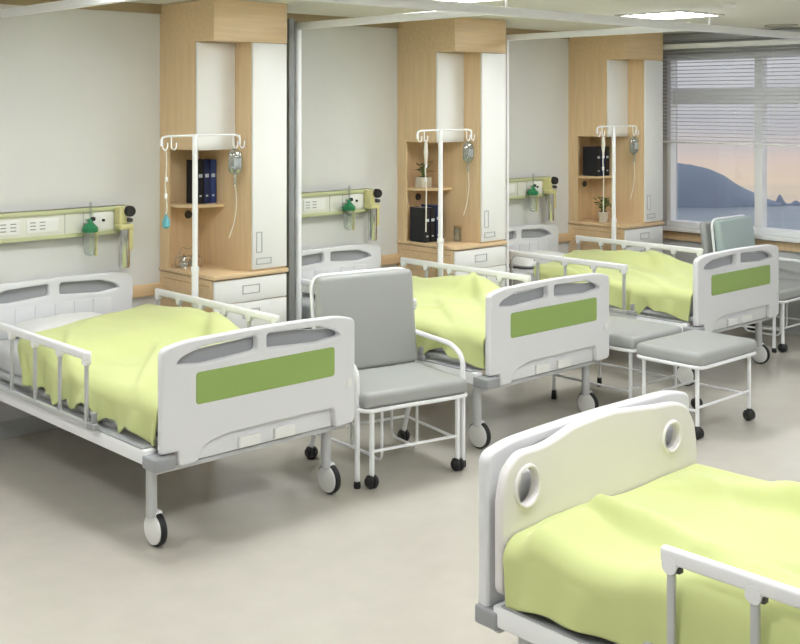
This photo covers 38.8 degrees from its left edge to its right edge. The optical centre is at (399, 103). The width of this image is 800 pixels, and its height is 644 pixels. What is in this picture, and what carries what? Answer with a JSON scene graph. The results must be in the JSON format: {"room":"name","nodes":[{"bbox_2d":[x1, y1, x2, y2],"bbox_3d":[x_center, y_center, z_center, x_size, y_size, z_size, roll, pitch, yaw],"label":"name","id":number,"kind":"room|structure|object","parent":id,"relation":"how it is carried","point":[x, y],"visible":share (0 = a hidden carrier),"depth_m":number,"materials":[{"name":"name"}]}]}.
{"room":"hospital room","nodes":[
{"label":"hospital room","id":0,"kind":"room"},
{"bbox_2d":[0,4,568,421],"bbox_3d":[-1.705,0.655,7.260,10.800,2.590,0.100,0,0,-43],"label":"wall","id":1,"kind":"structure","parent":0,"point":[80,88],"depth_m":7.24,"materials":[{"name":"paint"}]},
{"bbox_2d":[0,409,90,439],"bbox_3d":[-1.665,1.900,7.218,10.600,0.100,0.015,0,0,-43],"label":"baseboard","id":2,"kind":"structure","parent":1,"relation":"attached to","point":[31,424],"depth_m":6.70,"materials":[{"name":"grey paint"}]},
{"bbox_2d":[0,205,127,243],"bbox_3d":[-2.158,0.719,6.720,1.200,0.172,0.072,0,0,-43],"label":"rail","id":3,"kind":"object","parent":1,"relation":"attached to","point":[21,226],"visible":0.83,"depth_m":6.78,"materials":[{"name":"white plastic"}]},
{"bbox_2d":[0,220,19,235],"bbox_3d":[-2.290,0.720,6.568,0.200,0.080,0.005,0,0,-43],"label":"outlet plate","id":4,"kind":"object","parent":3,"relation":"attached to","point":[7,227],"depth_m":6.59,"materials":[{"name":"grey plastic"}]},
{"bbox_2d":[27,218,58,232],"bbox_3d":[-2.114,0.720,6.732,0.200,0.080,0.005,0,0,-43],"label":"outlet plate","id":5,"kind":"object","parent":3,"relation":"attached to","point":[34,225],"depth_m":6.73,"materials":[{"name":"grey plastic"}]},
{"bbox_2d":[82,217,97,255],"bbox_3d":[-1.878,0.757,6.881,0.096,0.325,0.107,0,0,-43],"label":"oxygen flowmeter","id":6,"kind":"object","parent":3,"relation":"attached to","point":[89,226],"visible":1,"depth_m":6.86,"materials":[{"name":"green plastic"}]},
{"bbox_2d":[114,206,135,267],"bbox_3d":[-1.705,0.822,7.040,0.102,0.386,0.108,0,0,-43],"label":"suction regulator","id":7,"kind":"object","parent":3,"relation":"attached to","point":[125,230],"visible":1,"depth_m":7.01,"materials":[{"name":"yellow plastic"}]},
{"bbox_2d":[118,229,129,267],"bbox_3d":[-1.706,0.892,7.034,0.072,0.245,0.071,0,0,-43],"label":"jar","id":8,"kind":"object","parent":7,"relation":"on","point":[123,234],"depth_m":7.00,"materials":[{"name":"silver glass"}]},
{"bbox_2d":[0,0,569,38],"bbox_3d":[-1.664,-0.610,7.216,10.600,0.060,0.020,0,0,-43],"label":"trim","id":9,"kind":"structure","parent":1,"relation":"attached to","point":[124,6],"depth_m":7.28,"materials":[{"name":"beige"}]},
{"bbox_2d":[301,188,373,217],"bbox_3d":[-0.655,0.719,8.120,1.200,0.172,0.072,0,0,-43],"label":"rail","id":10,"kind":"object","parent":1,"relation":"attached to","point":[319,203],"visible":0.33,"depth_m":8.23,"materials":[{"name":"white plastic"}]},
{"bbox_2d":[303,198,324,210],"bbox_3d":[-0.611,0.720,8.131,0.200,0.080,0.005,0,0,-43],"label":"outlet plate","id":11,"kind":"object","parent":10,"relation":"attached to","point":[309,204],"depth_m":8.13,"materials":[{"name":"grey plastic"}]},
{"bbox_2d":[342,198,354,229],"bbox_3d":[-0.376,0.757,8.280,0.096,0.325,0.107,0,0,-43],"label":"oxygen flowmeter","id":12,"kind":"object","parent":10,"relation":"attached to","point":[347,205],"visible":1,"depth_m":8.26,"materials":[{"name":"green plastic"}]},
{"bbox_2d":[364,189,381,240],"bbox_3d":[-0.203,0.822,8.438,0.102,0.386,0.108,0,0,-43],"label":"suction regulator","id":13,"kind":"object","parent":10,"relation":"attached to","point":[370,201],"visible":1,"depth_m":8.40,"materials":[{"name":"yellow plastic"}]},
{"bbox_2d":[368,208,376,240],"bbox_3d":[-0.204,0.892,8.432,0.072,0.245,0.071,0,0,-43],"label":"jar","id":14,"kind":"object","parent":13,"relation":"on","point":[372,212],"depth_m":8.40,"materials":[{"name":"silver glass"}]},
{"bbox_2d":[133,232,570,297],"bbox_3d":[-1.660,1.188,7.213,10.600,0.075,0.030,0,0,-43],"label":"trim","id":15,"kind":"structure","parent":1,"relation":"attached to","point":[142,290],"depth_m":7.32,"materials":[{"name":"brown wood"}]},
{"bbox_2d":[509,176,549,199],"bbox_3d":[0.848,0.719,9.520,1.200,0.172,0.072,0,0,-43],"label":"rail","id":16,"kind":"object","parent":1,"relation":"attached to","point":[518,187],"visible":0.23,"depth_m":9.68,"materials":[{"name":"white"}]},
{"bbox_2d":[509,184,513,193],"bbox_3d":[0.892,0.720,9.531,0.200,0.080,0.005,0,0,-43],"label":"outlet plate","id":17,"kind":"object","parent":16,"relation":"attached to","point":[511,186],"depth_m":9.57,"materials":[{"name":"grey plastic"}]},
{"bbox_2d":[527,184,537,211],"bbox_3d":[1.125,0.757,9.678,0.096,0.325,0.107,0,0,-43],"label":"oxygen flowmeter","id":18,"kind":"object","parent":16,"relation":"attached to","point":[530,191],"visible":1,"depth_m":9.66,"materials":[{"name":"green plastic"}]},
{"bbox_2d":[542,177,558,220],"bbox_3d":[1.299,0.822,9.837,0.102,0.386,0.108,0,0,-43],"label":"suction regulator","id":19,"kind":"object","parent":16,"relation":"attached to","point":[547,186],"visible":1,"depth_m":9.80,"materials":[{"name":"yellow plastic"}]},
{"bbox_2d":[546,194,553,220],"bbox_3d":[1.298,0.892,9.831,0.072,0.245,0.071,0,0,-43],"label":"jar","id":20,"kind":"object","parent":19,"relation":"on","point":[549,197],"depth_m":9.80,"materials":[{"name":"clear glass"}]},
{"bbox_2d":[0,322,799,643],"bbox_3d":[0.715,2.000,4.662,10.800,0.100,7.200,0,0,-43],"label":"floor","id":21,"kind":"structure","parent":0,"point":[254,551],"depth_m":5.25,"materials":[{"name":"plastic"}]},
{"bbox_2d":[0,272,354,546],"bbox_3d":[-1.343,1.492,6.026,1.216,0.916,2.115,0,0,-43],"label":"hospital bed","id":22,"kind":"object","parent":21,"relation":"on","point":[279,382],"visible":0.86,"depth_m":5.36,"materials":[{"name":"white plastic"}]},
{"bbox_2d":[0,338,157,432],"bbox_3d":[-1.341,1.399,6.027,0.980,0.130,1.900,0,0,-43],"label":"mattress","id":23,"kind":"object","parent":22,"relation":"on","point":[4,344],"visible":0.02,"depth_m":6.17,"materials":[{"name":"grey fabric"}]},
{"bbox_2d":[13,312,102,337],"bbox_3d":[-1.930,1.281,6.572,0.600,0.124,0.340,0,0,-43],"label":"pillow","id":24,"kind":"object","parent":23,"relation":"on","point":[37,324],"visible":0.4,"depth_m":6.46,"materials":[{"name":"white fabric"}]},
{"bbox_2d":[17,304,239,445],"bbox_3d":[-1.312,1.334,5.996,1.097,0.353,1.856,0,0,-43],"label":"blanket","id":25,"kind":"object","parent":23,"relation":"on","point":[124,346],"visible":0.53,"depth_m":5.81,"materials":[{"name":"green fabric"}]},
{"bbox_2d":[160,134,244,308],"bbox_3d":[-1.190,1.067,6.892,0.605,1.766,0.208,0,0,-43],"label":"stand","id":26,"kind":"object","parent":21,"relation":"on","point":[195,268],"visible":0.65,"depth_m":6.83,"materials":[{"name":"white metal"}]},
{"bbox_2d":[162,148,169,228],"bbox_3d":[-1.381,0.497,6.714,0.046,0.475,0.046,0,0,-43],"label":"infusion line","id":27,"kind":"object","parent":26,"relation":"hanging from","point":[165,222],"visible":1,"depth_m":6.71,"materials":[{"name":"beige plastic"}]},
{"bbox_2d":[229,158,240,237],"bbox_3d":[-1.021,0.554,7.050,0.100,0.551,0.062,0,0,-43],"label":"bag","id":28,"kind":"object","parent":26,"relation":"hanging from","point":[237,161],"visible":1,"depth_m":7.04,"materials":[{"name":"plastic"}]},
{"bbox_2d":[159,0,288,328],"bbox_3d":[-1.132,0.656,7.291,0.566,2.587,0.632,0,0,-43],"label":"tall cabinet","id":29,"kind":"object","parent":21,"relation":"on","point":[223,63],"visible":0.61,"depth_m":7.15,"materials":[{"name":"brown wood"}]},
{"bbox_2d":[185,210,191,218],"bbox_3d":[-1.385,0.725,7.453,0.056,0.056,0.008,0,0,-43],"label":"wall socket","id":30,"kind":"object","parent":29,"relation":"attached to","point":[188,213],"depth_m":7.45,"materials":[{"name":"black plastic"}]},
{"bbox_2d":[186,160,203,203],"bbox_3d":[-1.319,0.500,7.318,0.046,0.280,0.131,0,0,-43],"label":"book","id":31,"kind":"object","parent":29,"relation":"on","point":[188,162],"visible":0.58,"depth_m":7.29,"materials":[{"name":"black paper"}]},
{"bbox_2d":[171,202,223,207],"bbox_3d":[-1.325,0.650,7.319,0.264,0.020,0.288,0,0,-43],"label":"corner shelf","id":32,"kind":"object","parent":29,"relation":"attached to","point":[173,204],"depth_m":7.25,"materials":[{"name":"brown wood"}]},
{"bbox_2d":[198,159,209,203],"bbox_3d":[-1.284,0.500,7.351,0.046,0.280,0.131,0,0,-43],"label":"book","id":33,"kind":"object","parent":29,"relation":"on","point":[206,162],"visible":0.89,"depth_m":7.30,"materials":[{"name":"blue paper"}]},
{"bbox_2d":[206,159,215,202],"bbox_3d":[-1.248,0.500,7.384,0.046,0.280,0.131,0,0,-43],"label":"book","id":34,"kind":"object","parent":29,"relation":"on","point":[212,161],"visible":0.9,"depth_m":7.34,"materials":[{"name":"blue paper"}]},
{"bbox_2d":[159,262,288,280],"bbox_3d":[-1.132,1.058,7.291,0.566,0.025,0.632,0,0,-43],"label":"countertop","id":35,"kind":"structure","parent":29,"relation":"on","point":[212,272],"depth_m":7.12,"materials":[{"name":"brown wood"}]},
{"bbox_2d":[175,247,201,269],"bbox_3d":[-1.348,0.977,7.251,0.155,0.136,0.085,0,0,-43],"label":"wire rack","id":36,"kind":"object","parent":35,"relation":"on","point":[182,268],"visible":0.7,"depth_m":7.23,"materials":[{"name":"silver metal"}]},
{"bbox_2d":[179,254,187,266],"bbox_3d":[-1.374,0.997,7.226,0.064,0.084,0.064,0,0,-43],"label":"glass jar","id":37,"kind":"object","parent":36,"relation":"in","point":[183,256],"visible":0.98,"depth_m":7.21,"materials":[{"name":"clear glass"}]},
{"bbox_2d":[285,18,294,321],"bbox_3d":[-0.892,0.700,7.525,0.044,2.500,0.580,0,0,-43],"label":"partition panel","id":38,"kind":"object","parent":21,"relation":"on","point":[290,275],"visible":0.24,"depth_m":7.31,"materials":[{"name":"grey metal"}]},
{"bbox_2d":[295,30,300,319],"bbox_3d":[-0.668,0.733,7.446,0.091,2.435,0.090,0,0,-43],"label":"post","id":39,"kind":"object","parent":21,"relation":"on","point":[297,32],"visible":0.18,"depth_m":7.42,"materials":[{"name":"white metal"}]},
{"bbox_2d":[295,11,483,29],"bbox_3d":[-0.124,-0.507,6.854,0.044,0.065,1.730,0,0,-43],"label":"track","id":40,"kind":"object","parent":39,"relation":"attached to","point":[430,15],"visible":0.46,"depth_m":6.81,"materials":[{"name":"white metal"}]},
{"bbox_2d":[304,267,467,488],"bbox_3d":[-0.075,1.444,6.162,0.692,1.012,0.665,0,0,-32],"label":"chair","id":41,"kind":"object","parent":21,"relation":"on","point":[380,302],"visible":0.9,"depth_m":6.25,"materials":[{"name":"grey plastic"}]},
{"bbox_2d":[416,129,474,276],"bbox_3d":[0.339,1.067,8.316,0.605,1.766,0.208,0,0,-43],"label":"stand","id":42,"kind":"object","parent":21,"relation":"on","point":[440,240],"visible":0.56,"depth_m":8.26,"materials":[{"name":"white metal"}]},
{"bbox_2d":[424,140,427,231],"bbox_3d":[0.186,0.590,8.173,0.034,0.660,0.034,0,0,-43],"label":"infusion line","id":43,"kind":"object","parent":42,"relation":"hanging from","point":[425,144],"visible":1,"depth_m":8.17,"materials":[{"name":"beige plastic"}]},
{"bbox_2d":[463,149,472,214],"bbox_3d":[0.508,0.554,8.473,0.100,0.551,0.062,0,0,-43],"label":"bag","id":44,"kind":"object","parent":42,"relation":"hanging from","point":[470,150],"visible":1,"depth_m":8.46,"materials":[{"name":"plastic"}]},
{"bbox_2d":[397,17,506,286],"bbox_3d":[0.397,0.656,8.714,0.566,2.587,0.632,0,0,-43],"label":"tall cabinet","id":45,"kind":"object","parent":21,"relation":"on","point":[451,72],"visible":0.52,"depth_m":8.59,"materials":[{"name":"brown wood"}]},
{"bbox_2d":[415,193,420,199],"bbox_3d":[0.143,0.725,8.877,0.056,0.056,0.008,0,0,-43],"label":"wall socket","id":46,"kind":"object","parent":45,"relation":"attached to","point":[417,195],"depth_m":8.87,"materials":[{"name":"black plastic"}]},
{"bbox_2d":[415,161,434,187],"bbox_3d":[0.184,0.536,8.725,0.163,0.208,0.157,0,0,13],"label":"potted plant","id":47,"kind":"object","parent":45,"relation":"on","point":[419,181],"visible":0.91,"depth_m":8.70,"materials":[{"name":"green plant"}]},
{"bbox_2d":[408,186,451,190],"bbox_3d":[0.204,0.650,8.742,0.264,0.020,0.288,0,0,-43],"label":"corner shelf","id":48,"kind":"object","parent":45,"relation":"attached to","point":[410,188],"depth_m":8.68,"materials":[{"name":"brown wood"}]},
{"bbox_2d":[397,239,506,250],"bbox_3d":[0.397,1.058,8.714,0.566,0.025,0.632,0,0,-43],"label":"countertop","id":49,"kind":"structure","parent":45,"relation":"on","point":[455,245],"depth_m":8.51,"materials":[{"name":"brown wood"}]},
{"bbox_2d":[410,206,429,242],"bbox_3d":[0.152,0.914,8.619,0.055,0.262,0.161,0,0,-43],"label":"binder","id":50,"kind":"object","parent":49,"relation":"on","point":[417,214],"visible":0.96,"depth_m":8.58,"materials":[{"name":"black plastic"}]},
{"bbox_2d":[418,206,434,241],"bbox_3d":[0.195,0.914,8.659,0.055,0.262,0.161,0,0,-43],"label":"binder","id":51,"kind":"object","parent":49,"relation":"on","point":[432,209],"visible":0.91,"depth_m":8.60,"materials":[{"name":"black paper"}]},
{"bbox_2d":[421,204,437,241],"bbox_3d":[0.236,0.907,8.698,0.052,0.275,0.161,0,0,-43],"label":"book","id":52,"kind":"object","parent":49,"relation":"on","point":[428,205],"visible":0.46,"depth_m":8.63,"materials":[{"name":"blue paper"}]},
{"bbox_2d":[301,244,608,448],"bbox_3d":[0.186,1.492,7.450,1.216,0.916,2.115,0,0,-43],"label":"hospital bed","id":53,"kind":"object","parent":21,"relation":"on","point":[557,325],"visible":0.58,"depth_m":6.74,"materials":[{"name":"white plastic"}]},
{"bbox_2d":[302,295,484,355],"bbox_3d":[0.188,1.399,7.451,0.980,0.130,1.900,0,0,-43],"label":"mattress","id":54,"kind":"object","parent":53,"relation":"on","point":[306,311],"visible":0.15,"depth_m":7.61,"materials":[{"name":"grey fabric"}]},
{"bbox_2d":[302,285,314,295],"bbox_3d":[-0.401,1.282,7.995,0.600,0.123,0.340,0,0,-43],"label":"pillow","id":55,"kind":"object","parent":54,"relation":"on","point":[306,289],"visible":0.05,"depth_m":7.85,"materials":[{"name":"white fabric"}]},
{"bbox_2d":[412,272,500,368],"bbox_3d":[0.232,1.325,7.404,1.099,0.348,1.813,0,0,-43],"label":"blanket","id":56,"kind":"object","parent":54,"relation":"on","point":[451,308],"visible":0.39,"depth_m":7.03,"materials":[{"name":"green fabric"}]},
{"bbox_2d":[506,41,508,286],"bbox_3d":[0.824,0.733,8.727,0.042,2.435,0.041,0,0,-43],"label":"post","id":57,"kind":"object","parent":21,"relation":"on","point":[507,42],"visible":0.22,"depth_m":8.72,"materials":[{"name":"white metal"}]},
{"bbox_2d":[506,27,684,40],"bbox_3d":[1.172,-0.507,8.367,0.044,0.065,2.180,0,0,-43],"label":"track","id":58,"kind":"object","parent":57,"relation":"attached to","point":[631,30],"visible":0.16,"depth_m":8.15,"materials":[{"name":"white metal"}]},
{"bbox_2d":[568,32,663,252],"bbox_3d":[1.926,0.656,10.138,0.566,2.587,0.632,0,0,-43],"label":"tall cabinet","id":59,"kind":"object","parent":21,"relation":"on","point":[614,79],"visible":0.63,"depth_m":10.01,"materials":[{"name":"brown wood"}]},
{"bbox_2d":[583,146,600,175],"bbox_3d":[1.705,0.510,10.106,0.060,0.260,0.151,0,0,-43],"label":"book","id":60,"kind":"object","parent":59,"relation":"on","point":[591,155],"visible":1,"depth_m":10.07,"materials":[{"name":"black paper"}]},
{"bbox_2d":[579,175,611,177],"bbox_3d":[1.733,0.650,10.166,0.264,0.020,0.288,0,0,-43],"label":"corner shelf","id":61,"kind":"object","parent":59,"relation":"attached to","point":[580,176],"depth_m":10.07,"materials":[{"name":"brown wood"}]},
{"bbox_2d":[593,146,604,175],"bbox_3d":[1.753,0.510,10.151,0.060,0.260,0.151,0,0,-43],"label":"book","id":62,"kind":"object","parent":59,"relation":"on","point":[593,146],"visible":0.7,"depth_m":10.10,"materials":[{"name":"blue paper"}]},
{"bbox_2d":[605,146,608,175],"bbox_3d":[1.798,0.510,10.193,0.055,0.260,0.151,0,0,-43],"label":"book","id":63,"kind":"object","parent":59,"relation":"on","point":[606,147],"visible":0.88,"depth_m":10.14,"materials":[{"name":"black paper"}]},
{"bbox_2d":[568,219,663,228],"bbox_3d":[1.926,1.058,10.138,0.566,0.025,0.632,0,0,-43],"label":"countertop","id":64,"kind":"structure","parent":59,"relation":"on","point":[592,222],"depth_m":9.95,"materials":[{"name":"brown wood"}]},
{"bbox_2d":[593,197,611,222],"bbox_3d":[1.788,0.930,10.040,0.174,0.230,0.202,0,0,9],"label":"potted plant","id":65,"kind":"object","parent":64,"relation":"on","point":[603,217],"visible":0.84,"depth_m":10.01,"materials":[{"name":"green plant"}]},
{"bbox_2d":[551,315,681,398],"bbox_3d":[1.405,1.699,7.464,0.582,0.502,0.722,0,0,-43],"label":"stool","id":66,"kind":"object","parent":21,"relation":"on","point":[625,334],"visible":0.44,"depth_m":7.30,"materials":[{"name":"grey leather"}]},
{"bbox_2d":[596,125,638,250],"bbox_3d":[1.868,1.067,9.739,0.605,1.766,0.208,0,0,-43],"label":"stand","id":67,"kind":"object","parent":21,"relation":"on","point":[613,219],"visible":0.57,"depth_m":9.68,"materials":[{"name":"white metal"}]},
{"bbox_2d":[601,135,604,212],"bbox_3d":[1.715,0.590,9.597,0.034,0.660,0.034,0,0,-43],"label":"infusion line","id":68,"kind":"object","parent":67,"relation":"hanging from","point":[603,138],"visible":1,"depth_m":9.59,"materials":[{"name":"beige plastic"}]},
{"bbox_2d":[630,143,637,198],"bbox_3d":[2.037,0.554,9.897,0.100,0.551,0.062,0,0,-43],"label":"bag","id":69,"kind":"object","parent":67,"relation":"hanging from","point":[636,144],"visible":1,"depth_m":9.89,"materials":[{"name":"plastic"}]},
{"bbox_2d":[475,390,799,643],"bbox_3d":[1.364,1.486,3.105,1.216,0.927,2.095,0,0,-43],"label":"hospital bed","id":70,"kind":"object","parent":21,"relation":"on","point":[626,445],"visible":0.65,"depth_m":3.54,"materials":[{"name":"white plastic"}]},
{"bbox_3d":[1.356,1.399,3.111,0.980,0.130,1.900,0,0,-43],"label":"mattress","id":71,"kind":"object","parent":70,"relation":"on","visible":0},
{"bbox_2d":[503,463,799,643],"bbox_3d":[1.289,1.354,3.147,1.138,0.321,1.715,0,0,-43],"label":"blanket","id":72,"kind":"object","parent":71,"relation":"on","point":[593,567],"visible":0.94,"depth_m":3.26,"materials":[{"name":"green fabric"}]},
{"bbox_2d":[504,224,778,385],"bbox_3d":[1.715,1.492,8.873,1.216,0.916,2.115,0,0,-43],"label":"hospital bed","id":73,"kind":"object","parent":21,"relation":"on","point":[740,287],"visible":0.62,"depth_m":8.23,"materials":[{"name":"white plastic"}]},
{"bbox_2d":[505,266,692,314],"bbox_3d":[1.717,1.399,8.874,0.980,0.130,1.900,0,0,-43],"label":"mattress","id":74,"kind":"object","parent":73,"relation":"on","point":[517,270],"visible":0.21,"depth_m":9.01,"materials":[{"name":"grey fabric"}]},
{"bbox_2d":[504,250,563,267],"bbox_3d":[1.128,1.282,9.419,0.600,0.122,0.340,0,0,-43],"label":"pillow","id":75,"kind":"object","parent":74,"relation":"on","point":[523,262],"visible":0.52,"depth_m":9.23,"materials":[{"name":"white fabric"}]},
{"bbox_2d":[533,249,692,321],"bbox_3d":[1.743,1.360,8.846,1.097,0.365,1.864,0,0,-43],"label":"blanket","id":76,"kind":"object","parent":74,"relation":"on","point":[656,280],"visible":0.62,"depth_m":8.50,"materials":[{"name":"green fabric"}]},
{"bbox_2d":[636,330,756,439],"bbox_3d":[1.815,1.699,6.951,0.667,0.502,0.482,0,0,-43],"label":"stool","id":77,"kind":"object","parent":21,"relation":"on","point":[692,349],"visible":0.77,"depth_m":6.84,"materials":[{"name":"grey leather"}]},
{"bbox_2d":[700,215,799,352],"bbox_3d":[2.969,1.444,9.360,0.700,1.012,0.746,0,0,-43],"label":"chair","id":78,"kind":"object","parent":21,"relation":"on","point":[736,231],"visible":0.5,"depth_m":9.32,"materials":[{"name":"grey plastic"}]},
{"bbox_2d":[700,221,715,254],"bbox_3d":[2.694,1.226,9.536,0.520,0.497,0.114,0,0,-43],"label":"cushion","id":79,"kind":"object","parent":78,"relation":"on","point":[707,229],"depth_m":9.37,"materials":[{"name":"grey leather"}]},
{"bbox_2d":[129,0,799,34],"bbox_3d":[0.715,-0.690,4.662,10.800,0.100,7.200,0,0,-43],"label":"ceiling","id":80,"kind":"structure","parent":0,"point":[756,14],"depth_m":7.80,"materials":[{"name":"white paint"}]},
{"bbox_2d":[434,0,499,2],"bbox_3d":[0.405,-0.634,6.724,0.560,0.012,0.560,0,0,-43],"label":"recessed light","id":81,"kind":"object","parent":80,"relation":"in","point":[457,1],"visible":0.89,"depth_m":6.98,"materials":[{"name":"grey plastic"}]},
{"bbox_2d":[451,0,482,1],"bbox_3d":[0.405,-0.637,6.724,0.500,0.006,0.500,0,0,-43],"label":"diffuser","id":82,"kind":"object","parent":81,"relation":"attached to","point":[451,0],"depth_m":6.98,"materials":[{"name":"white plastic"}]},
{"bbox_2d":[302,0,799,38],"bbox_3d":[-0.213,-0.562,5.548,10.450,0.155,0.044,0,0,-43],"label":"track","id":83,"kind":"object","parent":80,"relation":"hanging from","point":[431,5],"visible":1,"depth_m":6.56,"materials":[{"name":"white metal"}]},
{"bbox_2d":[0,0,136,17],"bbox_3d":[-1.638,-0.507,5.751,0.044,0.065,2.180,0,0,-43],"label":"track","id":84,"kind":"object","parent":83,"relation":"attached to","point":[64,4],"visible":1,"depth_m":5.90,"materials":[{"name":"white metal"}]},
{"bbox_2d":[663,39,799,49],"bbox_3d":[2.709,-0.507,9.799,0.044,0.065,2.180,0,0,-43],"label":"track","id":85,"kind":"object","parent":83,"relation":"attached to","point":[776,41],"visible":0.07,"depth_m":9.65,"materials":[{"name":"white metal"}]},
{"bbox_2d":[615,10,725,19],"bbox_3d":[1.934,-0.634,8.148,0.560,0.012,0.560,0,0,-43],"label":"recessed light","id":86,"kind":"object","parent":80,"relation":"in","point":[676,14],"visible":0.95,"depth_m":8.13,"materials":[{"name":"grey"}]},
{"bbox_2d":[632,12,714,18],"bbox_3d":[1.934,-0.637,8.148,0.500,0.006,0.500,0,0,-43],"label":"diffuser","id":87,"kind":"object","parent":86,"relation":"attached to","point":[648,15],"depth_m":8.16,"materials":[{"name":"white plastic"}]},
{"bbox_2d":[720,2,736,7],"bbox_3d":[2.087,-0.624,7.224,0.100,0.032,0.100,0,0,-43],"label":"smoke detector","id":88,"kind":"object","parent":80,"relation":"attached to","point":[727,4],"visible":1,"depth_m":7.19,"materials":[{"name":"white plastic"}]},
{"bbox_2d":[764,24,797,26],"bbox_3d":[3.092,-0.634,9.226,0.260,0.012,0.260,0,0,-43],"label":"recessed light","id":89,"kind":"object","parent":80,"relation":"in","point":[769,25],"visible":1,"depth_m":9.14,"materials":[{"name":"grey plastic"}]},
{"bbox_2d":[661,28,799,322],"bbox_3d":[4.652,0.655,8.328,0.160,2.590,7.000,0,0,-43],"label":"wall","id":90,"kind":"structure","parent":0,"point":[787,270],"depth_m":10.26,"materials":[{"name":"grey paint"}]},
{"bbox_2d":[663,50,799,242],"bbox_3d":[4.527,0.357,8.382,0.230,1.615,6.010,0,0,-43],"label":"window","id":91,"kind":"structure","parent":90,"relation":"in","point":[761,231],"depth_m":9.95,"materials":[{"name":"white"}]},
{"bbox_2d":[663,33,754,145],"bbox_3d":[2.739,-0.135,10.178,0.050,0.990,0.953,0,0,-43],"label":"blind","id":92,"kind":"object","parent":91,"relation":"attached to","point":[704,36],"visible":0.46,"depth_m":10.16,"materials":[{"name":"white plastic"}]},
{"bbox_2d":[755,28,799,146],"bbox_3d":[3.384,-0.135,9.484,0.050,0.990,0.918,0,0,-43],"label":"blind","id":93,"kind":"object","parent":91,"relation":"attached to","point":[798,29],"visible":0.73,"depth_m":9.67,"materials":[{"name":"white plastic"}]},
{"bbox_2d":[663,230,799,251],"bbox_3d":[4.593,1.212,8.253,0.030,0.075,6.970,0,0,-43],"label":"trim","id":94,"kind":"structure","parent":90,"relation":"attached to","point":[684,236],"depth_m":10.25,"materials":[{"name":"brown wood"}]},
{"bbox_2d":[746,319,799,334],"bbox_3d":[4.593,1.900,8.263,0.015,0.100,6.985,0,0,-43],"label":"baseboard","id":95,"kind":"structure","parent":90,"relation":"attached to","point":[795,330],"depth_m":9.65,"materials":[{"name":"grey paint"}]},
{"label":"outside","id":96,"kind":"structure","parent":0,"visible":0},
{"bbox_2d":[677,203,799,229],"bbox_3d":[110.000,40.950,249.000,620.000,2.000,418.000,0,0,0],"label":"sea","id":97,"kind":"structure","parent":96,"point":[783,216],"depth_m":410.57,"materials":[{"name":"liquid"}]},
{"bbox_2d":[677,163,780,206],"bbox_3d":[105.957,30.603,448.000,85.869,18.594,18.000,0,0,0],"label":"headland","id":98,"kind":"structure","parent":97,"relation":"on","point":[697,186],"depth_m":440.69,"materials":[{"name":"blue stone"}]},
{"bbox_2d":[776,194,787,204],"bbox_3d":[149.774,37.780,448.000,6.239,4.240,2.448,0,0,0],"label":"rock","id":99,"kind":"object","parent":97,"relation":"on","point":[779,199],"visible":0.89,"depth_m":447.19,"materials":[{"name":"blue stone"}]},
{"bbox_2d":[788,200,799,204],"bbox_3d":[156.099,38.962,448.000,7.799,1.876,1.975,0,0,0],"label":"rock","id":100,"kind":"object","parent":97,"relation":"on","point":[795,202],"visible":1,"depth_m":447.19,"materials":[{"name":"blue stone"}]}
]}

